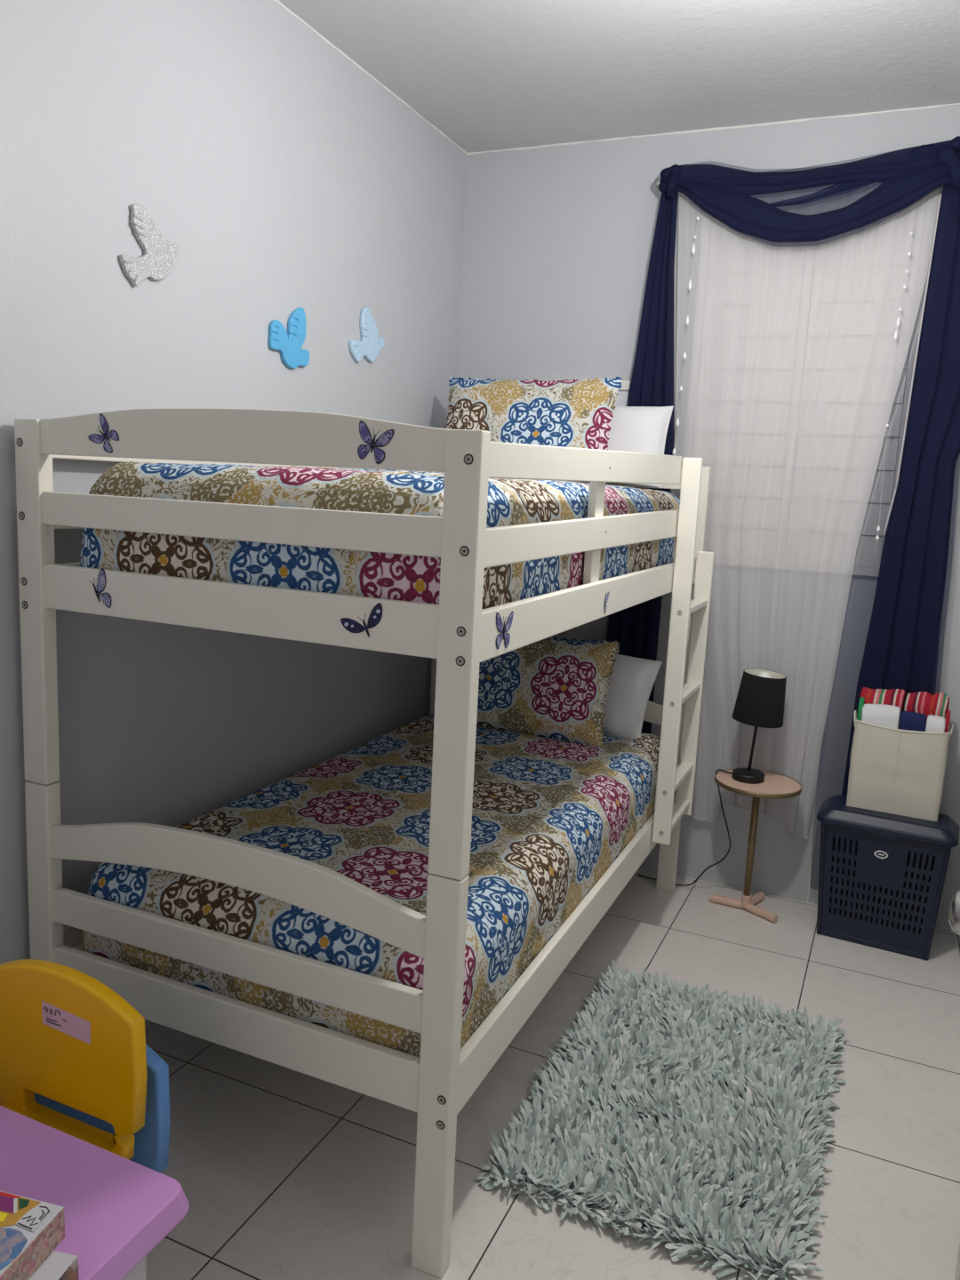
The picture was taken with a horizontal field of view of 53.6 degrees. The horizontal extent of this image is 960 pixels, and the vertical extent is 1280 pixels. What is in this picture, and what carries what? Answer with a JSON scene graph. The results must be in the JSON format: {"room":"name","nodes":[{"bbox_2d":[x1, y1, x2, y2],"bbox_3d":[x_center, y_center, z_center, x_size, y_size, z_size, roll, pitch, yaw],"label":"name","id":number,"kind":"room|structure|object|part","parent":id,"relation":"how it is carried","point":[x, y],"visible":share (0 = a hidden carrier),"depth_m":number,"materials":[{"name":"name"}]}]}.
{"room":"bedroom","nodes":[
{"label":"bedroom","id":0,"kind":"room"},
{"bbox_2d":[0,0,466,1026],"bbox_3d":[-0.996,-0.290,2.122,0.100,2.772,4.315,7,10,23],"label":"wall","id":1,"kind":"structure","parent":0,"point":[284,177],"depth_m":2.47,"materials":[{"name":"paint"}]},
{"bbox_2d":[118,203,178,287],"bbox_3d":[-0.788,-0.933,2.275,0.018,0.188,0.191,7,10,23],"label":"ornament","id":2,"kind":"object","parent":1,"relation":"attached to","point":[156,262],"visible":1,"depth_m":2.26,"materials":[{"name":"silver metal"}]},
{"bbox_2d":[268,307,309,368],"bbox_3d":[-0.561,-0.898,2.813,0.018,0.182,0.195,7,10,23],"label":"ornament","id":3,"kind":"object","parent":1,"relation":"attached to","point":[289,344],"visible":1,"depth_m":2.81,"materials":[{"name":"blue plastic"}]},
{"bbox_2d":[348,307,384,361],"bbox_3d":[-0.378,-1.023,3.205,0.018,0.183,0.217,7,10,23],"label":"ornament","id":4,"kind":"object","parent":1,"relation":"attached to","point":[370,345],"visible":1,"depth_m":3.19,"materials":[{"name":"plastic"}]},
{"bbox_2d":[274,0,467,153],"bbox_3d":[-0.882,-1.652,1.880,0.016,0.014,4.116,7,10,23],"label":"trim","id":5,"kind":"structure","parent":1,"relation":"attached to","point":[344,54],"depth_m":2.99,"materials":[{"name":"white paint"}]},
{"bbox_2d":[144,867,959,1279],"bbox_3d":[-0.064,1.235,1.921,2.292,0.080,4.315,7,10,23],"label":"floor","id":6,"kind":"structure","parent":0,"point":[283,1172],"depth_m":2.20,"materials":[{"name":"tile"}]},
{"bbox_2d":[0,1105,189,1279],"bbox_3d":[-0.903,1.009,1.252,0.793,0.500,0.644,7,10,23],"label":"table","id":7,"kind":"object","parent":6,"relation":"on","point":[117,1209],"visible":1,"depth_m":1.32,"materials":[{"name":"purple plastic"}]},
{"bbox_2d":[27,1250,78,1279],"bbox_3d":[-0.659,0.773,1.099,0.300,0.037,0.200,5,9,11],"label":"box","id":8,"kind":"object","parent":7,"relation":"on","point":[58,1265],"visible":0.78,"depth_m":1.15,"materials":[{"name":"white cardboard"}]},
{"bbox_2d":[0,1190,64,1279],"bbox_3d":[-0.710,0.727,1.109,0.340,0.046,0.240,5,10,13],"label":"box","id":9,"kind":"object","parent":8,"relation":"on","point":[30,1229],"visible":1,"depth_m":1.15,"materials":[{"name":"multicoloured cardboard"}]},
{"bbox_3d":[-0.595,0.703,1.161,0.037,0.001,0.014,4,9,7],"label":"printed panel","id":10,"kind":"part","parent":9,"relation":"part of","materials":[{"name":"yellow cardboard"}]},
{"bbox_3d":[-0.592,0.700,1.181,0.047,0.001,0.021,5,10,13],"label":"printed panel","id":11,"kind":"part","parent":9,"relation":"part of","materials":[{"name":"purple cardboard"}]},
{"bbox_3d":[-0.593,0.697,1.194,0.035,0.001,0.005,5,10,13],"label":"printed panel","id":12,"kind":"part","parent":9,"relation":"part of","materials":[{"name":"red cardboard"}]},
{"bbox_3d":[-0.587,0.712,1.107,0.098,0.001,0.081,5,10,13],"label":"printed panel","id":13,"kind":"part","parent":9,"relation":"part of","materials":[{"name":"blue cardboard"}]},
{"bbox_3d":[-0.576,0.701,1.178,0.004,0.001,0.026,-2,10,-26],"label":"printed panel","id":14,"kind":"part","parent":9,"relation":"part of","materials":[{"name":"white cardboard"}]},
{"bbox_3d":[-0.702,0.693,1.193,0.303,0.001,0.059,5,10,13],"label":"printed panel","id":15,"kind":"part","parent":9,"relation":"part of","materials":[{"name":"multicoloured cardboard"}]},
{"bbox_3d":[-0.567,0.700,1.184,0.012,0.001,0.020,-2,10,-28],"label":"printed panel","id":16,"kind":"part","parent":9,"relation":"part of","materials":[{"name":"green cardboard"}]},
{"bbox_3d":[-0.544,0.705,1.162,0.029,0.001,0.040,5,10,13],"label":"printed panel","id":17,"kind":"part","parent":9,"relation":"part of","materials":[{"name":"white cardboard"}]},
{"bbox_3d":[-0.513,1.029,1.361,0.072,0.462,0.072,7,10,23],"label":"leg","id":18,"kind":"part","parent":7,"relation":"part of","materials":[{"name":"plastic"}]},
{"bbox_2d":[34,1044,170,1173],"bbox_3d":[-0.760,0.943,1.602,0.356,0.534,0.305,7,10,23],"label":"chair","id":19,"kind":"object","parent":6,"relation":"on","point":[151,1141],"visible":0.09,"depth_m":1.63,"materials":[{"name":"blue plastic"}]},
{"bbox_2d":[0,959,147,1159],"bbox_3d":[-0.774,0.833,1.527,0.356,0.534,0.305,7,10,23],"label":"chair","id":20,"kind":"object","parent":19,"relation":"on","point":[67,1037],"visible":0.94,"depth_m":1.60,"materials":[{"name":"yellow plastic"}]},
{"bbox_3d":[-0.769,0.859,1.545,0.270,0.023,0.270,7,10,23],"label":"seat","id":21,"kind":"part","parent":20,"relation":"part of","materials":[{"name":"yellow plastic"}]},
{"bbox_2d":[14,408,714,1278],"bbox_3d":[-0.080,0.236,2.788,1.121,1.608,2.031,7,10,23],"label":"bunk bed","id":22,"kind":"object","parent":6,"relation":"on","point":[458,636],"visible":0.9,"depth_m":1.86,"materials":[{"name":"beige paint"}]},
{"bbox_3d":[-0.945,-0.073,2.033,0.066,0.778,0.038,7,10,23],"label":"post","id":23,"kind":"part","parent":22,"relation":"part of","materials":[{"name":"beige paint"}]},
{"bbox_3d":[-0.984,0.705,2.160,0.066,0.798,0.038,7,10,23],"label":"post","id":24,"kind":"part","parent":22,"relation":"part of","materials":[{"name":"beige paint"}]},
{"bbox_3d":[-0.559,-0.241,2.935,0.022,0.088,1.956,7,10,23],"label":"rail","id":25,"kind":"part","parent":22,"relation":"part of","materials":[{"name":"beige paint"}]},
{"bbox_3d":[-0.551,-0.396,2.910,0.022,0.071,1.956,7,10,23],"label":"guard rail","id":26,"kind":"part","parent":22,"relation":"part of","materials":[{"name":"beige paint"}]},
{"bbox_3d":[-0.601,0.606,3.074,0.022,0.104,1.956,7,10,23],"label":"rail","id":27,"kind":"part","parent":22,"relation":"part of","materials":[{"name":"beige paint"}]},
{"bbox_3d":[-0.544,-0.540,2.887,0.022,0.062,1.956,7,10,23],"label":"guard rail","id":28,"kind":"part","parent":22,"relation":"part of","materials":[{"name":"beige paint"}]},
{"bbox_3d":[-0.531,0.788,1.969,0.944,0.100,0.022,7,10,23],"label":"rail","id":29,"kind":"part","parent":22,"relation":"part of","materials":[{"name":"beige paint"}]},
{"bbox_3d":[-0.524,0.641,1.945,0.944,0.075,0.022,7,10,23],"label":"rail","id":30,"kind":"part","parent":22,"relation":"part of","materials":[{"name":"beige paint"}]},
{"bbox_3d":[-0.515,0.467,1.917,0.944,0.136,0.022,7,10,23],"label":"rail","id":31,"kind":"part","parent":22,"relation":"part of","materials":[{"name":"beige paint"}]},
{"bbox_3d":[-0.489,-0.064,1.830,0.944,0.093,0.022,7,10,23],"label":"rail","id":32,"kind":"part","parent":22,"relation":"part of","materials":[{"name":"beige paint"}]},
{"bbox_3d":[-0.481,-0.225,1.804,0.944,0.068,0.022,7,10,23],"label":"rail","id":33,"kind":"part","parent":22,"relation":"part of","materials":[{"name":"beige paint"}]},
{"bbox_3d":[-0.473,-0.382,1.778,0.944,0.098,0.022,7,10,23],"label":"rail","id":34,"kind":"part","parent":22,"relation":"part of","materials":[{"name":"beige paint"}]},
{"bbox_2d":[81,712,660,1057],"bbox_3d":[-0.095,0.529,2.828,0.947,0.275,1.933,7,10,23],"label":"quilt","id":35,"kind":"object","parent":22,"relation":"on","point":[550,817],"visible":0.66,"depth_m":2.29,"materials":[{"name":"multicoloured fabric"}]},
{"bbox_2d":[476,636,620,745],"bbox_3d":[0.162,0.162,3.406,0.646,0.372,0.214,7,10,23],"label":"patterned pillow","id":36,"kind":"object","parent":35,"relation":"on","point":[555,688],"visible":0.7,"depth_m":3.30,"materials":[{"name":"multicoloured fabric"}]},
{"bbox_2d":[558,638,662,738],"bbox_3d":[0.426,0.185,3.495,0.451,0.336,0.184,7,10,23],"label":"pillow","id":37,"kind":"object","parent":35,"relation":"on","point":[632,678],"visible":0.32,"depth_m":3.40,"materials":[{"name":"fabric"}]},
{"bbox_2d":[80,461,679,609],"bbox_3d":[-0.062,-0.327,2.684,0.909,0.291,1.914,7,10,23],"label":"quilt","id":38,"kind":"object","parent":22,"relation":"on","point":[410,578],"visible":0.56,"depth_m":1.85,"materials":[{"name":"multicoloured fabric"}]},
{"bbox_2d":[445,376,622,450],"bbox_3d":[0.161,-0.760,3.391,0.663,0.363,0.188,7,10,23],"label":"patterned pillow","id":39,"kind":"object","parent":38,"relation":"on","point":[575,413],"visible":0.65,"depth_m":3.31,"materials":[{"name":"multicoloured fabric"}]},
{"bbox_2d":[569,406,673,487],"bbox_3d":[0.475,-0.702,3.413,0.404,0.285,0.169,7,10,23],"label":"pillow","id":40,"kind":"object","parent":38,"relation":"on","point":[644,429],"visible":0.32,"depth_m":3.34,"materials":[{"name":"fabric"}]},
{"bbox_3d":[-0.178,0.451,3.962,0.066,0.798,0.038,7,10,23],"label":"post","id":41,"kind":"part","parent":22,"relation":"part of","materials":[{"name":"beige paint"}]},
{"bbox_3d":[-0.076,0.814,1.770,0.066,0.798,0.038,7,10,23],"label":"post","id":42,"kind":"part","parent":22,"relation":"part of","materials":[{"name":"beige paint"}]},
{"bbox_3d":[-0.038,0.035,1.643,0.066,0.778,0.038,7,10,23],"label":"post","id":43,"kind":"part","parent":22,"relation":"part of","materials":[{"name":"beige paint"}]},
{"bbox_3d":[0.343,0.719,2.668,0.022,0.104,1.956,7,10,23],"label":"rail","id":44,"kind":"part","parent":22,"relation":"part of","materials":[{"name":"beige paint"}]},
{"bbox_3d":[0.303,-0.265,2.300,0.022,0.093,1.509,7,10,23],"label":"guard rail","id":45,"kind":"part","parent":22,"relation":"part of","materials":[{"name":"beige paint"}]},
{"bbox_3d":[0.311,-0.422,2.274,0.022,0.107,1.509,7,10,23],"label":"guard rail","id":46,"kind":"part","parent":22,"relation":"part of","materials":[{"name":"beige paint"}]},
{"bbox_3d":[0.385,-0.129,2.530,0.022,0.088,1.956,7,10,23],"label":"rail","id":47,"kind":"part","parent":22,"relation":"part of","materials":[{"name":"beige paint"}]},
{"bbox_3d":[0.332,-0.637,3.581,0.944,0.098,0.022,7,10,23],"label":"rail","id":48,"kind":"part","parent":22,"relation":"part of","materials":[{"name":"beige paint"}]},
{"bbox_3d":[0.290,0.212,3.720,0.944,0.136,0.022,7,10,23],"label":"rail","id":49,"kind":"part","parent":22,"relation":"part of","materials":[{"name":"beige paint"}]},
{"bbox_3d":[0.729,0.559,3.572,0.066,0.798,0.038,7,10,23],"label":"post","id":50,"kind":"part","parent":22,"relation":"part of","materials":[{"name":"beige paint"}]},
{"bbox_3d":[0.768,-0.226,3.444,0.066,0.790,0.038,7,10,23],"label":"post","id":51,"kind":"part","parent":22,"relation":"part of","materials":[{"name":"beige paint"}]},
{"bbox_2d":[475,959,846,1279],"bbox_3d":[0.509,1.116,2.376,0.744,0.062,1.085,7,10,23],"label":"shag rug","id":52,"kind":"object","parent":6,"relation":"on","point":[684,1115],"visible":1,"depth_m":2.23,"materials":[{"name":"grey fabric"}]},
{"bbox_2d":[709,768,801,922],"bbox_3d":[0.986,0.747,3.451,0.302,0.490,0.302,7,10,23],"label":"side table","id":53,"kind":"object","parent":6,"relation":"on","point":[775,785],"visible":0.87,"depth_m":3.43,"materials":[{"name":"pink paint"}]},
{"bbox_2d":[637,668,786,886],"bbox_3d":[0.832,0.530,3.497,0.494,0.885,0.181,7,10,23],"label":"table lamp","id":54,"kind":"object","parent":53,"relation":"on","point":[760,700],"visible":0.97,"depth_m":3.32,"materials":[{"name":"black fabric"}]},
{"bbox_3d":[0.788,0.704,3.624,0.350,0.496,0.050,9,11,34],"label":"cord","id":55,"kind":"part","parent":54,"relation":"part of","materials":[{"name":"black plastic"}]},
{"bbox_3d":[0.981,0.355,3.404,0.026,0.241,0.011,7,10,23],"label":"stem","id":56,"kind":"part","parent":54,"relation":"part of","materials":[{"name":"black metal"}]},
{"bbox_3d":[0.993,0.203,3.377,0.177,0.184,0.177,7,10,23],"label":"lamp shade","id":57,"kind":"part","parent":54,"relation":"part of","materials":[{"name":"black fabric"}]},
{"bbox_3d":[1.003,0.156,3.366,0.059,0.089,0.059,7,10,23],"label":"bulb","id":58,"kind":"part","parent":54,"relation":"part of","materials":[{"name":"white glass"}]},
{"bbox_3d":[0.911,0.966,3.518,0.120,0.029,0.030,7,10,25],"label":"leg","id":59,"kind":"part","parent":53,"relation":"part of","materials":[{"name":"pink paint"}]},
{"bbox_3d":[0.986,0.727,3.448,0.026,0.422,0.026,7,10,23],"label":"stem","id":60,"kind":"part","parent":53,"relation":"part of","materials":[{"name":"gold metal"}]},
{"bbox_3d":[1.021,0.968,3.540,0.030,0.029,0.120,11,12,41],"label":"leg","id":61,"kind":"part","parent":53,"relation":"part of","materials":[{"name":"pink paint"}]},
{"bbox_3d":[1.017,0.985,3.435,0.030,0.029,0.120,-4,12,-38],"label":"leg","id":62,"kind":"part","parent":53,"relation":"part of","materials":[{"name":"pink paint"}]},
{"bbox_2d":[816,795,959,959],"bbox_3d":[1.384,0.810,3.283,0.440,0.461,0.236,8,10,27],"label":"laundry hamper","id":63,"kind":"object","parent":6,"relation":"on","point":[882,876],"visible":0.99,"depth_m":3.20,"materials":[{"name":"blue plastic"}]},
{"bbox_3d":[1.394,0.612,3.250,0.440,0.059,0.236,8,10,27],"label":"lid","id":64,"kind":"part","parent":63,"relation":"part of","materials":[{"name":"blue plastic"}]},
{"bbox_2d":[846,710,953,821],"bbox_3d":[1.427,0.419,3.251,0.312,0.322,0.157,7,10,25],"label":"storage bin","id":65,"kind":"object","parent":63,"relation":"on","point":[892,771],"visible":0.88,"depth_m":3.19,"materials":[{"name":"beige fabric"}]},
{"bbox_3d":[1.301,0.270,3.293,0.016,0.053,0.069,7,10,25],"label":"handle","id":66,"kind":"part","parent":65,"relation":"part of","materials":[{"name":"white plastic"}]},
{"bbox_2d":[856,696,864,720],"bbox_3d":[1.301,0.366,3.281,0.020,0.345,0.048,7,10,23],"label":"towel","id":67,"kind":"object","parent":65,"relation":"in","point":[861,702],"visible":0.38,"depth_m":3.24,"materials":[{"name":"fabric"}]},
{"bbox_2d":[861,704,901,728],"bbox_3d":[1.353,0.381,3.244,0.123,0.333,0.064,7,10,23],"label":"towel","id":68,"kind":"object","parent":65,"relation":"in","point":[886,716],"visible":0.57,"depth_m":3.20,"materials":[{"name":"fabric"}]},
{"bbox_2d":[860,687,905,711],"bbox_3d":[1.381,0.350,3.302,0.148,0.378,0.084,7,10,23],"label":"striped towel","id":69,"kind":"object","parent":65,"relation":"in","point":[892,697],"visible":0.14,"depth_m":3.25,"materials":[{"name":"red fabric"}]},
{"bbox_2d":[898,711,927,731],"bbox_3d":[1.442,0.398,3.203,0.083,0.320,0.060,7,10,23],"label":"towel","id":70,"kind":"object","parent":65,"relation":"in","point":[908,721],"visible":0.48,"depth_m":3.16,"materials":[{"name":"fabric"}]},
{"bbox_2d":[904,691,949,726],"bbox_3d":[1.503,0.361,3.244,0.140,0.386,0.088,7,10,23],"label":"striped towel","id":71,"kind":"object","parent":65,"relation":"in","point":[923,702],"visible":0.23,"depth_m":3.19,"materials":[{"name":"red fabric"}]},
{"bbox_2d":[925,714,945,732],"bbox_3d":[1.504,0.407,3.172,0.062,0.318,0.059,7,10,23],"label":"towel","id":72,"kind":"object","parent":65,"relation":"in","point":[934,724],"visible":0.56,"depth_m":3.13,"materials":[{"name":"fabric"}]},
{"bbox_2d":[944,710,950,732],"bbox_3d":[1.538,0.399,3.166,0.015,0.340,0.048,7,10,23],"label":"striped towel","id":73,"kind":"object","parent":65,"relation":"in","point":[948,715],"visible":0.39,"depth_m":3.13,"materials":[{"name":"red fabric"}]},
{"bbox_3d":[1.567,0.303,3.168,0.016,0.053,0.069,7,10,25],"label":"handle","id":74,"kind":"part","parent":65,"relation":"part of","materials":[{"name":"beige fabric"}]},
{"bbox_2d":[278,0,959,152],"bbox_3d":[0.074,-1.577,1.462,2.292,0.080,4.315,7,10,23],"label":"ceiling","id":75,"kind":"structure","parent":0,"point":[488,75],"depth_m":2.85,"materials":[{"name":"paint"}]},
{"bbox_2d":[457,105,959,933],"bbox_3d":[0.857,-0.441,3.600,2.092,2.772,0.100,7,10,23],"label":"wall","id":76,"kind":"structure","parent":0,"point":[558,239],"depth_m":3.60,"materials":[{"name":"paint"}]},
{"bbox_2d":[615,380,631,406],"bbox_3d":[0.369,-0.797,3.684,0.422,0.400,0.042,7,10,23],"label":"wall panel","id":77,"kind":"object","parent":76,"relation":"attached to","point":[622,399],"visible":0.12,"depth_m":3.58,"materials":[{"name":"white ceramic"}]},
{"bbox_2d":[466,103,959,154],"bbox_3d":[0.904,-1.801,3.332,2.094,0.017,0.019,7,10,23],"label":"trim","id":78,"kind":"structure","parent":76,"relation":"attached to","point":[956,104],"depth_m":3.35,"materials":[{"name":"white paint"}]},
{"bbox_2d":[653,165,829,190],"bbox_3d":[1.176,-1.567,3.188,1.193,0.042,0.101,7,10,23],"label":"curtain rod","id":79,"kind":"object","parent":76,"relation":"attached to","point":[656,182],"visible":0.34,"depth_m":3.23,"materials":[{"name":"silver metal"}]},
{"bbox_2d":[605,191,678,733],"bbox_3d":[0.598,-0.400,3.588,0.217,2.470,0.047,7,10,23],"label":"curtain","id":80,"kind":"object","parent":79,"relation":"hanging from","point":[636,628],"visible":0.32,"depth_m":3.48,"materials":[{"name":"blue fabric"}]},
{"bbox_2d":[672,214,699,455],"bbox_3d":[0.737,-1.108,3.395,0.030,0.977,0.012,7,10,23],"label":"bead strand","id":81,"kind":"object","parent":79,"relation":"hanging from","point":[698,217],"visible":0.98,"depth_m":3.39,"materials":[{"name":"white"}]},
{"bbox_3d":[1.184,-1.567,3.152,1.150,0.028,0.016,7,10,23],"label":"rod","id":82,"kind":"part","parent":79,"relation":"part of","materials":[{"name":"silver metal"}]},
{"bbox_2d":[672,163,940,839],"bbox_3d":[1.048,-0.441,3.412,0.855,2.348,0.056,7,10,23],"label":"sheer curtain","id":83,"kind":"object","parent":79,"relation":"hanging from","point":[789,350],"visible":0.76,"depth_m":3.37,"materials":[{"name":"white fabric"}]},
{"bbox_2d":[658,136,959,247],"bbox_3d":[1.093,-1.465,3.156,1.029,0.297,0.085,7,10,23],"label":"valance","id":84,"kind":"object","parent":79,"relation":"hanging from","point":[905,177],"visible":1,"depth_m":3.13,"materials":[{"name":"blue fabric"}]},
{"bbox_2d":[809,184,959,889],"bbox_3d":[1.444,-0.299,3.227,0.404,2.530,0.084,7,10,23],"label":"curtain","id":85,"kind":"object","parent":79,"relation":"hanging from","point":[901,652],"visible":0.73,"depth_m":3.19,"materials":[{"name":"blue fabric"}]},
{"bbox_2d":[875,205,914,551],"bbox_3d":[1.370,-0.901,3.142,0.027,1.242,0.012,7,10,23],"label":"bead strand","id":86,"kind":"object","parent":79,"relation":"hanging from","point":[908,254],"visible":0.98,"depth_m":3.12,"materials":[{"name":"white"}]},
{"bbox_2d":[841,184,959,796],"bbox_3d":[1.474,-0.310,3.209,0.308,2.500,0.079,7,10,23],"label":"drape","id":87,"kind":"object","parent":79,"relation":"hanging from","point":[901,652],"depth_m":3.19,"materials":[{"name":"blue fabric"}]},
{"bbox_2d":[807,810,818,903],"bbox_3d":[1.243,0.811,3.548,0.016,0.361,0.013,7,10,23],"label":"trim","id":88,"kind":"structure","parent":76,"relation":"attached to","point":[816,820],"depth_m":3.55,"materials":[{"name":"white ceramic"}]},
{"bbox_2d":[852,250,931,576],"bbox_3d":[1.118,-0.893,3.353,0.760,1.290,0.022,7,10,23],"label":"window","id":89,"kind":"structure","parent":76,"relation":"in","point":[923,295],"depth_m":3.27,"materials":[{"name":"white glass"}]},
{"bbox_3d":[1.118,-0.894,3.351,0.696,1.229,0.014,7,10,23],"label":"slat panel","id":90,"kind":"part","parent":89,"relation":"part of","materials":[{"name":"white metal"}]},
{"bbox_3d":[1.006,-0.051,1.262,0.100,2.772,4.315,7,10,23],"label":"wall","id":91,"kind":"structure","parent":0,"visible":0},
{"bbox_2d":[948,889,959,1279],"bbox_3d":[0.936,0.250,1.670,0.115,2.020,0.800,8,11,30],"label":"door","id":92,"kind":"structure","parent":91,"relation":"in","point":[954,917],"depth_m":1.38,"materials":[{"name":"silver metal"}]},
{"bbox_3d":[0.729,0.403,1.386,0.080,0.069,0.069,8,11,30],"label":"handle","id":93,"kind":"part","parent":92,"relation":"part of","materials":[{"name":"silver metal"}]}
]}

